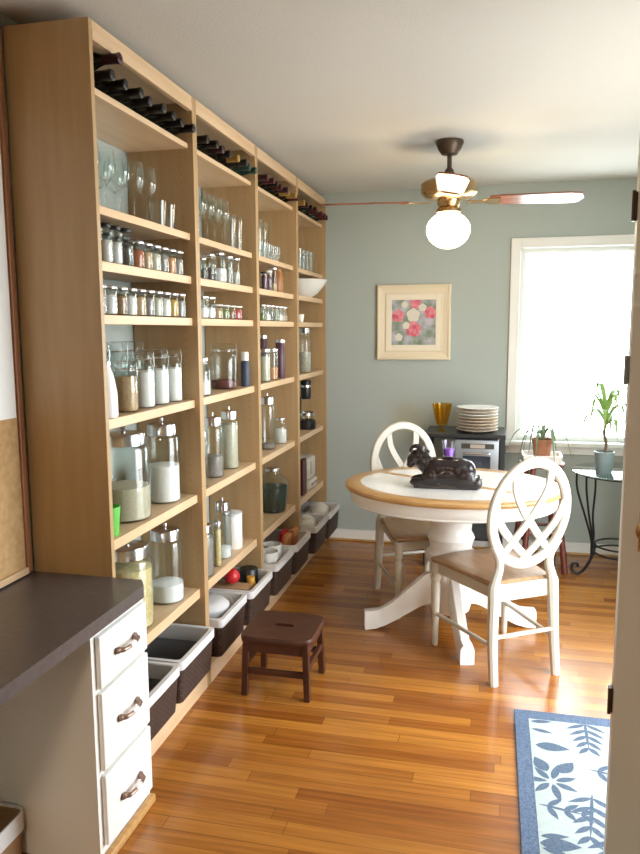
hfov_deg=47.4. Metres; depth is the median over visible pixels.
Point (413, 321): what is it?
print
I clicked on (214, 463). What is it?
glass canister
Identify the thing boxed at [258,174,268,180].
wine bottle
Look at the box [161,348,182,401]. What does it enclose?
glass jar
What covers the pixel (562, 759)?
rug
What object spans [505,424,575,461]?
potted plant
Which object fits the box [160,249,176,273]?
spice jar
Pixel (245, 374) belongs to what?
bottle
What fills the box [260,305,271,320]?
glass jar
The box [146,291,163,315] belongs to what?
spice jar
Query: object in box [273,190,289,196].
wine bottle
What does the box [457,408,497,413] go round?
dinner plate
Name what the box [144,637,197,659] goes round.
storage box
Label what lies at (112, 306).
spice jar
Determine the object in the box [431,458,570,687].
dining chair
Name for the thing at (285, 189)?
wine bottle
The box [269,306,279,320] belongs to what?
glass jar
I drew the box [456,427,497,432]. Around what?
dinner plate
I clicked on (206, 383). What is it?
glass jar
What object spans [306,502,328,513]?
cloth bundle
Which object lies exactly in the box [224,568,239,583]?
ball
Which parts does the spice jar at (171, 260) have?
lid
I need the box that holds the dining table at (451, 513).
[345,467,560,664]
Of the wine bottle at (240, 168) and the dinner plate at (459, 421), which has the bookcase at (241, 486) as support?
the wine bottle at (240, 168)
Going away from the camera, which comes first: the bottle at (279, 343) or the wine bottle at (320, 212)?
the bottle at (279, 343)
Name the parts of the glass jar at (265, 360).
lid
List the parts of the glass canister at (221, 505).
lid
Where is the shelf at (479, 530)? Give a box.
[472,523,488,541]
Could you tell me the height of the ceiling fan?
0.524 m
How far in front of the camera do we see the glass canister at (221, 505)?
3.44 m
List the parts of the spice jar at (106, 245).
lid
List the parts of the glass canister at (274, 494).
lid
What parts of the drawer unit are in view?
frame, drawer, drawer, drawer, handle, handle, trim, handle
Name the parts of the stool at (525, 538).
leg, leg, seat, leg, leg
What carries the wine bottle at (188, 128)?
on the bookcase at (57, 116)
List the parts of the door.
edge plate, edge plate, edge plate, cross rail, knob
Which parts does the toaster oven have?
door handle, door, control panel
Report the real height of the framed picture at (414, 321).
0.507 m
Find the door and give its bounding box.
[603,134,639,853]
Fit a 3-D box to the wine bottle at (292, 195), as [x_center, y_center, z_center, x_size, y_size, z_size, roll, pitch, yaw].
[-0.279,-1.315,4.162,0.298,0.074,0.073,1,8,13]
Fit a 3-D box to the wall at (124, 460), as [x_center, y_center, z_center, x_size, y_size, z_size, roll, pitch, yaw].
[-1.151,0.075,1.660,0.120,2.440,7.688,1,8,13]
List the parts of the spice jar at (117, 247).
lid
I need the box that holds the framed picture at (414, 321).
[377,284,451,359]
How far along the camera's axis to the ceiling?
2.70 m
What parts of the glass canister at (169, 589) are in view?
lid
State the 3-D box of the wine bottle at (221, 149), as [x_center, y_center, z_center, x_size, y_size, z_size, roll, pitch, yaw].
[-0.550,-1.173,3.104,0.298,0.074,0.073,1,8,13]
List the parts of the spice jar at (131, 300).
lid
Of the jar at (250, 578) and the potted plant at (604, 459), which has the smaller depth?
the jar at (250, 578)
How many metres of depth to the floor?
2.78 m
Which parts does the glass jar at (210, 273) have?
lid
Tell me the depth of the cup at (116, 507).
2.39 m
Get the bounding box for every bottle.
[93,52,122,70]
[94,69,115,82]
[94,78,128,92]
[105,87,143,102]
[106,362,118,417]
[120,96,152,108]
[131,103,166,116]
[144,110,175,123]
[155,117,183,129]
[165,124,195,135]
[197,135,209,143]
[197,140,218,150]
[201,145,224,154]
[207,150,231,159]
[215,155,239,164]
[223,159,247,168]
[230,163,250,171]
[235,167,256,175]
[241,352,249,386]
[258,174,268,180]
[258,177,274,186]
[259,181,278,188]
[263,184,282,191]
[268,187,288,194]
[272,269,282,291]
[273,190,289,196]
[277,192,296,199]
[282,195,298,202]
[298,200,304,205]
[298,202,308,207]
[298,205,312,210]
[300,207,317,213]
[305,210,318,214]
[307,211,322,217]
[311,213,325,219]
[314,215,327,220]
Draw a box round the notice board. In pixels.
[0,23,32,587]
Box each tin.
[260,335,267,355]
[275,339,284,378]
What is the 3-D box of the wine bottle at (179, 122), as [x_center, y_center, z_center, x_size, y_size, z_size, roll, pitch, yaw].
[-0.647,-1.119,2.703,0.298,0.074,0.073,1,8,13]
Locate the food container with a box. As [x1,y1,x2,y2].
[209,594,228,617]
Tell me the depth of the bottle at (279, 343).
4.21 m
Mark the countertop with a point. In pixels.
(45, 617)
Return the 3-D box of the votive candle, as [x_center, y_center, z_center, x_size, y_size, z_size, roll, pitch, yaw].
[0.620,0.104,3.513,0.066,0.078,0.066,1,8,13]
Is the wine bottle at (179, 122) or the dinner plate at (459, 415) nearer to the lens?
the wine bottle at (179, 122)
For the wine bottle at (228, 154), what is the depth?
3.15 m
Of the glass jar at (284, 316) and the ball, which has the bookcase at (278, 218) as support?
the glass jar at (284, 316)
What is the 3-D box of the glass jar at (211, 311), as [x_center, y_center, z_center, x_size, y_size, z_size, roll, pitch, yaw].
[-0.486,-0.517,3.171,0.069,0.093,0.069,1,8,13]
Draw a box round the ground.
[573,429,624,436]
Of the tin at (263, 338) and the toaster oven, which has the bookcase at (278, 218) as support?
the tin at (263, 338)
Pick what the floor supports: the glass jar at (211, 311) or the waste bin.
the waste bin
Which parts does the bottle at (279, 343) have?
lid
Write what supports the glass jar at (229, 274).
on the bookcase at (241, 486)
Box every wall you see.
[0,12,209,570]
[319,178,636,544]
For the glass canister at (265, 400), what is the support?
on the bookcase at (278, 218)
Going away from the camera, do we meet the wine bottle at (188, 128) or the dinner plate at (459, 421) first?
the wine bottle at (188, 128)
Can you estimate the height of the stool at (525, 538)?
0.684 m
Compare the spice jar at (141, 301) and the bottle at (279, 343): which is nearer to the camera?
the spice jar at (141, 301)
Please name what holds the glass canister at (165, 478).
on the bookcase at (57, 116)
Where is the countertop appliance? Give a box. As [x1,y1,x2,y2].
[300,454,316,489]
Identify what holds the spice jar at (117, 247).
on the bookcase at (57, 116)
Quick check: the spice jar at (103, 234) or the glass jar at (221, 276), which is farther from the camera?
the glass jar at (221, 276)
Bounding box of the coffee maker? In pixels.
[300,380,315,429]
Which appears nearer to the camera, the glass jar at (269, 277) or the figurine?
the figurine
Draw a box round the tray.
[522,450,562,464]
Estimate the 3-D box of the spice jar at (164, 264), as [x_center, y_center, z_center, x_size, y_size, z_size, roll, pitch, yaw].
[-0.591,-0.620,2.711,0.061,0.092,0.061,1,8,13]
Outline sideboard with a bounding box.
[423,426,505,564]
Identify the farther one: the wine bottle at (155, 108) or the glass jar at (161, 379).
the glass jar at (161, 379)
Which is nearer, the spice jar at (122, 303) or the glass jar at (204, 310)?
the spice jar at (122, 303)
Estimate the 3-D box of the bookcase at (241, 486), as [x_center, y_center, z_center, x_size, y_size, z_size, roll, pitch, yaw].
[-0.530,-0.135,3.372,0.281,2.400,0.758,1,8,13]
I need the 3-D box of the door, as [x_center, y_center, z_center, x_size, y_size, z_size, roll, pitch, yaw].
[1.136,0.243,1.776,0.776,2.006,0.173,2,8,14]
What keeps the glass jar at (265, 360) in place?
on the bookcase at (278, 218)
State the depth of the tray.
4.49 m
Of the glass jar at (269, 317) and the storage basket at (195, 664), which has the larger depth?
the glass jar at (269, 317)
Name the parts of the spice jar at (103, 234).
lid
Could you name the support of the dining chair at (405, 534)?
on the floor
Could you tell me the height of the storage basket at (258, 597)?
0.174 m
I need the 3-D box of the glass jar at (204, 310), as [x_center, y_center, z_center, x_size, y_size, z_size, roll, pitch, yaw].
[-0.504,-0.507,3.094,0.069,0.093,0.069,1,8,13]
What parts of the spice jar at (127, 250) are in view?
lid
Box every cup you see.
[113,504,119,536]
[299,314,303,321]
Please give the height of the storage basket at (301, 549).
0.174 m
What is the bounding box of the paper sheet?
[0,153,15,420]
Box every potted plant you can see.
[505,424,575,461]
[579,382,626,473]
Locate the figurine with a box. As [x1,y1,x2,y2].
[407,444,481,489]
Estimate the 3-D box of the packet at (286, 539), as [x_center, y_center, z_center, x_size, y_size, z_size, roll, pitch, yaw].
[-0.202,0.723,4.303,0.056,0.191,0.100,1,8,13]
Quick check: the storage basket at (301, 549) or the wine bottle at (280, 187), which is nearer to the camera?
the wine bottle at (280, 187)
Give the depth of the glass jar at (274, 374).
4.09 m
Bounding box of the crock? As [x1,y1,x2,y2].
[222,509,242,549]
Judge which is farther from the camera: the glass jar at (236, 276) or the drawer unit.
the glass jar at (236, 276)
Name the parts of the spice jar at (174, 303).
lid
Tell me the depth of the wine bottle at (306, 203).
4.45 m
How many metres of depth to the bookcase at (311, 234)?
5.09 m
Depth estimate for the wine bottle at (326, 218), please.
4.94 m
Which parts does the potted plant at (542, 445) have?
pot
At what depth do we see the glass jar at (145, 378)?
2.63 m
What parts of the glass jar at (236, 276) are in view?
lid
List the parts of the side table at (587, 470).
leg, glass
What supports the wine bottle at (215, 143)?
on the bookcase at (241, 486)
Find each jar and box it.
[100,222,113,262]
[101,232,115,241]
[103,285,107,313]
[103,286,118,314]
[106,342,129,377]
[108,225,123,263]
[108,287,128,315]
[109,236,129,241]
[113,361,138,412]
[117,228,133,265]
[121,341,145,375]
[122,288,137,314]
[126,240,144,267]
[131,289,146,315]
[131,350,155,407]
[135,243,153,269]
[137,290,155,316]
[144,245,161,270]
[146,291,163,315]
[147,349,169,404]
[152,247,168,271]
[155,292,170,316]
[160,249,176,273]
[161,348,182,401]
[163,293,178,316]
[168,251,183,274]
[171,294,185,316]
[200,253,216,280]
[201,296,208,317]
[201,297,215,317]
[202,357,210,395]
[210,252,226,281]
[210,343,237,389]
[212,520,221,565]
[220,255,233,282]
[228,257,240,284]
[246,575,255,587]
[260,304,266,319]
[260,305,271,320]
[260,349,270,381]
[261,272,267,289]
[265,270,271,289]
[265,348,278,379]
[269,267,277,290]
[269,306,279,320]
[274,417,286,442]
[278,306,283,320]
[278,307,287,320]
[299,328,311,372]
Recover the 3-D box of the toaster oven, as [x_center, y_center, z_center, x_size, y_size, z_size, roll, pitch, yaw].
[1.005,0.167,4.666,0.268,0.205,0.319,1,8,13]
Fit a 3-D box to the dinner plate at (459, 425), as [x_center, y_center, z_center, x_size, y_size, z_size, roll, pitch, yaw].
[1.006,-0.003,4.674,0.262,0.020,0.262,1,8,13]
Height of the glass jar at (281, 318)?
0.085 m
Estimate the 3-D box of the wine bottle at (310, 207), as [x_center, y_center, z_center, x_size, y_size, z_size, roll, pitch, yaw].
[-0.194,-1.369,4.567,0.298,0.074,0.073,1,8,13]
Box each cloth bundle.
[301,514,316,526]
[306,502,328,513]
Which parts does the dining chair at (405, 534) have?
leg, leg, oval frame, seat, seat rail, leg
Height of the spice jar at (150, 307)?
0.092 m
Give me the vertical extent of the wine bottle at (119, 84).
0.074 m
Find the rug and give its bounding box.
[514,709,609,853]
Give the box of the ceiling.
[0,0,639,193]
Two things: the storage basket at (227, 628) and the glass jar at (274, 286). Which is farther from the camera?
the glass jar at (274, 286)
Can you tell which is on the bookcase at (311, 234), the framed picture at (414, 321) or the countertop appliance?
the countertop appliance
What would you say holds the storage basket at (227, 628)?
on the bookcase at (241, 486)
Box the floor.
[22,538,617,853]
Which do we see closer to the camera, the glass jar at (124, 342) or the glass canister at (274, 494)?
the glass jar at (124, 342)
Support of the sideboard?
on the floor
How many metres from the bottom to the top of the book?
0.235 m
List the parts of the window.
sill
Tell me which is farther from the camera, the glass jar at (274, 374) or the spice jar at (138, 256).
the glass jar at (274, 374)
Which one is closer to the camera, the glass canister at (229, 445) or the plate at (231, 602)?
the plate at (231, 602)
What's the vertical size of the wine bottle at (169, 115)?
0.074 m
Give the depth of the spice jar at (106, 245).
2.30 m
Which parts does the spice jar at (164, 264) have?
lid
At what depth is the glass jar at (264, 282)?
3.88 m
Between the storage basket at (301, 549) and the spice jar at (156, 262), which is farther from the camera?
the storage basket at (301, 549)
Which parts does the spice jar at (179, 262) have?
lid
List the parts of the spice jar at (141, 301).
lid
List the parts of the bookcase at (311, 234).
panel, shelf, shelf, shelf, shelf, shelf, panel, shelf, shelf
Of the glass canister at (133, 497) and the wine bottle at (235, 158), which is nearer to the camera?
the glass canister at (133, 497)
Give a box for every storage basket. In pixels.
[147,661,179,739]
[148,623,213,703]
[209,567,271,625]
[209,590,246,656]
[263,529,310,574]
[264,546,293,595]
[301,501,339,538]
[301,513,327,553]
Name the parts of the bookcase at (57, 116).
panel, shelf, panel, shelf, shelf, shelf, shelf, shelf, panel, shelf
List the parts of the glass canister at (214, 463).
lid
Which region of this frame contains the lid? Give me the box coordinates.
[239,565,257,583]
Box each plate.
[212,592,233,609]
[456,411,497,416]
[456,414,497,419]
[456,417,497,423]
[456,420,497,426]
[456,424,497,429]
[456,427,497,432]
[457,405,498,410]
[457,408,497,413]
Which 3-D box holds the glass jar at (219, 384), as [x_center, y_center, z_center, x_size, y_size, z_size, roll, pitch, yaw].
[-0.460,-0.294,3.500,0.135,0.219,0.131,1,8,13]
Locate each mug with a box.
[263,541,281,560]
[264,548,277,563]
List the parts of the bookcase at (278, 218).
panel, shelf, shelf, shelf, panel, shelf, shelf, shelf, shelf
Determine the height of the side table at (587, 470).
0.659 m
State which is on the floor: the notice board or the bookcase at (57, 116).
the bookcase at (57, 116)
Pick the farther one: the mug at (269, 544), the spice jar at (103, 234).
the mug at (269, 544)
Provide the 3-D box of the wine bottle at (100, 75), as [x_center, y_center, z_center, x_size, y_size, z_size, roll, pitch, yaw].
[-0.760,-1.053,2.207,0.298,0.074,0.073,1,8,13]
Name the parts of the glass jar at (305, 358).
lid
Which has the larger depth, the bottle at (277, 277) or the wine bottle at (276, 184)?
the bottle at (277, 277)
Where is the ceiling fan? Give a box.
[320,137,583,248]
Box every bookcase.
[2,17,208,756]
[194,98,262,684]
[256,146,299,609]
[297,178,326,571]
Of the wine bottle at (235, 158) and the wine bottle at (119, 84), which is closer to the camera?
the wine bottle at (119, 84)
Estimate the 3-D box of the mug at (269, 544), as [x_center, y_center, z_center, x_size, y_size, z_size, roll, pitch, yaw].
[-0.270,0.755,4.106,0.110,0.200,0.110,1,8,13]
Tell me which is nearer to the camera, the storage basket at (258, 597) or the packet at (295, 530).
the storage basket at (258, 597)
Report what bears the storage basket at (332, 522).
on the bookcase at (311, 234)
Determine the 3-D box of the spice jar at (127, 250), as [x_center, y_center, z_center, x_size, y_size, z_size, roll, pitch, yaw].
[-0.653,-0.601,2.444,0.056,0.125,0.055,1,8,13]
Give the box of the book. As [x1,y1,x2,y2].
[300,458,306,495]
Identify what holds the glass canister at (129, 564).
on the bookcase at (57, 116)
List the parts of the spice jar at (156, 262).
lid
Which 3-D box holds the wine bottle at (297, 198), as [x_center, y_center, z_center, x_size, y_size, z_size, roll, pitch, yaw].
[-0.271,-1.326,4.247,0.298,0.074,0.073,1,8,13]
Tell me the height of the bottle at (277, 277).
0.131 m
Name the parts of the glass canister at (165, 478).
lid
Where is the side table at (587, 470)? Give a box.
[570,462,622,574]
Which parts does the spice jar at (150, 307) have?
lid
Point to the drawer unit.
(75, 743)
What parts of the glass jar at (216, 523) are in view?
lid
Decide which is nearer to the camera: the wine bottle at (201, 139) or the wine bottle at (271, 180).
the wine bottle at (201, 139)
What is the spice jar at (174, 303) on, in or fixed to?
on the bookcase at (57, 116)
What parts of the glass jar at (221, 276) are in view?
lid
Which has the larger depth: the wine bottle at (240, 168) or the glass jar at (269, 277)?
the glass jar at (269, 277)
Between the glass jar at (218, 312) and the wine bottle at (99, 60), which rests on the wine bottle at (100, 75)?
the wine bottle at (99, 60)
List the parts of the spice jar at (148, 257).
lid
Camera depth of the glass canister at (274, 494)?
4.30 m
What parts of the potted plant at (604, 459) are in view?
pot, stem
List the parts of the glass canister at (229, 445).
lid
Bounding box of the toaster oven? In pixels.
[455,438,498,469]
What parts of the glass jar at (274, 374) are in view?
lid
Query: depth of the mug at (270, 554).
3.93 m
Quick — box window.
[505,234,633,455]
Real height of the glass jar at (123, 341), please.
0.239 m
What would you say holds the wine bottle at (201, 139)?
on the bookcase at (241, 486)
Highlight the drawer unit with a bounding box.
[0,600,155,853]
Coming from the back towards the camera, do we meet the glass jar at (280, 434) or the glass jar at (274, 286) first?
the glass jar at (280, 434)
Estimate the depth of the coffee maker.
4.94 m
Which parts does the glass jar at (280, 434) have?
lid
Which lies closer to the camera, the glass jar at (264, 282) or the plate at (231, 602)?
the plate at (231, 602)
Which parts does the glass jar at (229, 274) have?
lid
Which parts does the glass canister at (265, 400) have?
lid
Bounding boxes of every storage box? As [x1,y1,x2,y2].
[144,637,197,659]
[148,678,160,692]
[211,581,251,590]
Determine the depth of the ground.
11.06 m
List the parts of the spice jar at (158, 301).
lid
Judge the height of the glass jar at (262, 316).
0.085 m
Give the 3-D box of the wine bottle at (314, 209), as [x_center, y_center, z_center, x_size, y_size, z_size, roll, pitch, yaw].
[-0.164,-1.379,4.647,0.298,0.074,0.073,1,8,13]
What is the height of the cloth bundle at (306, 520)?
0.179 m
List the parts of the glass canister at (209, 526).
lid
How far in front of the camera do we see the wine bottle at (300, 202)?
4.36 m
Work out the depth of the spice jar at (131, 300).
2.46 m
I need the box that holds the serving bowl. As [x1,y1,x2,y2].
[299,278,326,296]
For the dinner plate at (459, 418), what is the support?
on the dinner plate at (459, 421)
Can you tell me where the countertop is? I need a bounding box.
[0,571,143,706]
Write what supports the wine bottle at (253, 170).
on the bookcase at (241, 486)
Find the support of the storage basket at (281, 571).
on the bookcase at (278, 218)
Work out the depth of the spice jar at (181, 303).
2.85 m
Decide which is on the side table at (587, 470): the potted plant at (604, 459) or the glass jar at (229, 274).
the potted plant at (604, 459)
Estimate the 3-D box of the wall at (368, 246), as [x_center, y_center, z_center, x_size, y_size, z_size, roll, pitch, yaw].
[1.087,-0.377,4.986,2.680,2.440,0.120,1,8,13]
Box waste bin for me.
[0,802,23,853]
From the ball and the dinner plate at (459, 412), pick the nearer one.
the ball
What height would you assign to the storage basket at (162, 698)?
0.174 m
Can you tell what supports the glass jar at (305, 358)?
on the bookcase at (311, 234)
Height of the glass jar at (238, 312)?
0.064 m
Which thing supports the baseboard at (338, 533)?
attached to the wall at (368, 246)
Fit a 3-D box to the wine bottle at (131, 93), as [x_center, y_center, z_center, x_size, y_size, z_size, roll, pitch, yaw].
[-0.714,-1.075,2.370,0.298,0.074,0.073,1,8,13]
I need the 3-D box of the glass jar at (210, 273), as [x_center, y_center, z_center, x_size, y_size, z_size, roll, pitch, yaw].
[-0.486,-0.695,3.178,0.072,0.118,0.071,1,8,13]
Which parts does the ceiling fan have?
blade, globe, blade, blade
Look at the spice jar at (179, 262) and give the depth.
2.82 m
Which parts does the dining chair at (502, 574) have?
leg, seat, seat rail, leg, leg, oval frame, leg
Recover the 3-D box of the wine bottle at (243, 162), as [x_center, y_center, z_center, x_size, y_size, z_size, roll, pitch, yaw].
[-0.476,-1.206,3.348,0.298,0.074,0.073,1,8,13]
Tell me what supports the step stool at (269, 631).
on the floor
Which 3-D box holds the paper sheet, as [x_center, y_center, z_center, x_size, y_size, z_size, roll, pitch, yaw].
[-1.038,-0.432,1.776,0.002,0.925,0.855,1,8,13]
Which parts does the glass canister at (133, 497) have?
lid, glass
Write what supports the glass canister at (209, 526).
on the bookcase at (241, 486)
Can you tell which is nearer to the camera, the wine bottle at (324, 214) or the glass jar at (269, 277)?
the glass jar at (269, 277)
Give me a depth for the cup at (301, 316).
4.63 m
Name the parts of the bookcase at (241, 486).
panel, shelf, panel, shelf, shelf, shelf, shelf, shelf, panel, shelf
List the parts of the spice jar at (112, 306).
lid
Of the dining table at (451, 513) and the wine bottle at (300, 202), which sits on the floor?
the dining table at (451, 513)
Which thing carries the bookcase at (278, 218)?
on the floor
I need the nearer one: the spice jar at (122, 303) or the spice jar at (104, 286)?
the spice jar at (104, 286)
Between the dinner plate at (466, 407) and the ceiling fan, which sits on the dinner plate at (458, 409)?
the dinner plate at (466, 407)
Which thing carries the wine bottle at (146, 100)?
on the bookcase at (57, 116)
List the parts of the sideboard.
leg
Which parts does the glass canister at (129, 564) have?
lid, glass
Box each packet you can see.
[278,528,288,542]
[282,532,291,544]
[290,526,298,544]
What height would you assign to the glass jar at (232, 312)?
0.064 m
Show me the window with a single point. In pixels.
(518, 255)
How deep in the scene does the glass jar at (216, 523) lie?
3.33 m
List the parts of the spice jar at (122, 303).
lid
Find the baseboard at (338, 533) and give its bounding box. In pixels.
[330,529,618,554]
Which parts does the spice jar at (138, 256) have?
lid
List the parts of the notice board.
cork panel, rail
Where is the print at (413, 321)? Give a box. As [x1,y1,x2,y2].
[391,299,435,344]
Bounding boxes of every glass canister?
[109,426,151,521]
[115,540,153,626]
[145,418,180,502]
[148,523,184,603]
[204,412,223,476]
[207,523,214,575]
[214,497,231,557]
[220,406,238,467]
[261,393,275,448]
[262,466,288,512]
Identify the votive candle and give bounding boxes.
[442,440,455,455]
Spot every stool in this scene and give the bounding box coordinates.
[241,610,324,702]
[514,459,567,573]
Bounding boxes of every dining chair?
[370,421,435,618]
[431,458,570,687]
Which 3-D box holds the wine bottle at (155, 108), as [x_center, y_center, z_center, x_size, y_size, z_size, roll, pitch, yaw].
[-0.677,-1.097,2.535,0.298,0.074,0.073,1,8,13]
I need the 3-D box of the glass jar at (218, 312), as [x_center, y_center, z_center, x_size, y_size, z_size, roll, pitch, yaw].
[-0.462,-0.514,3.259,0.061,0.064,0.061,1,8,13]
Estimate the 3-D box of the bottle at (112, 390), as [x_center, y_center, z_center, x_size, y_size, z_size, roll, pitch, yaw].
[-0.691,-0.121,2.356,0.072,0.179,0.072,1,8,13]
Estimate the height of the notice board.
1.680 m

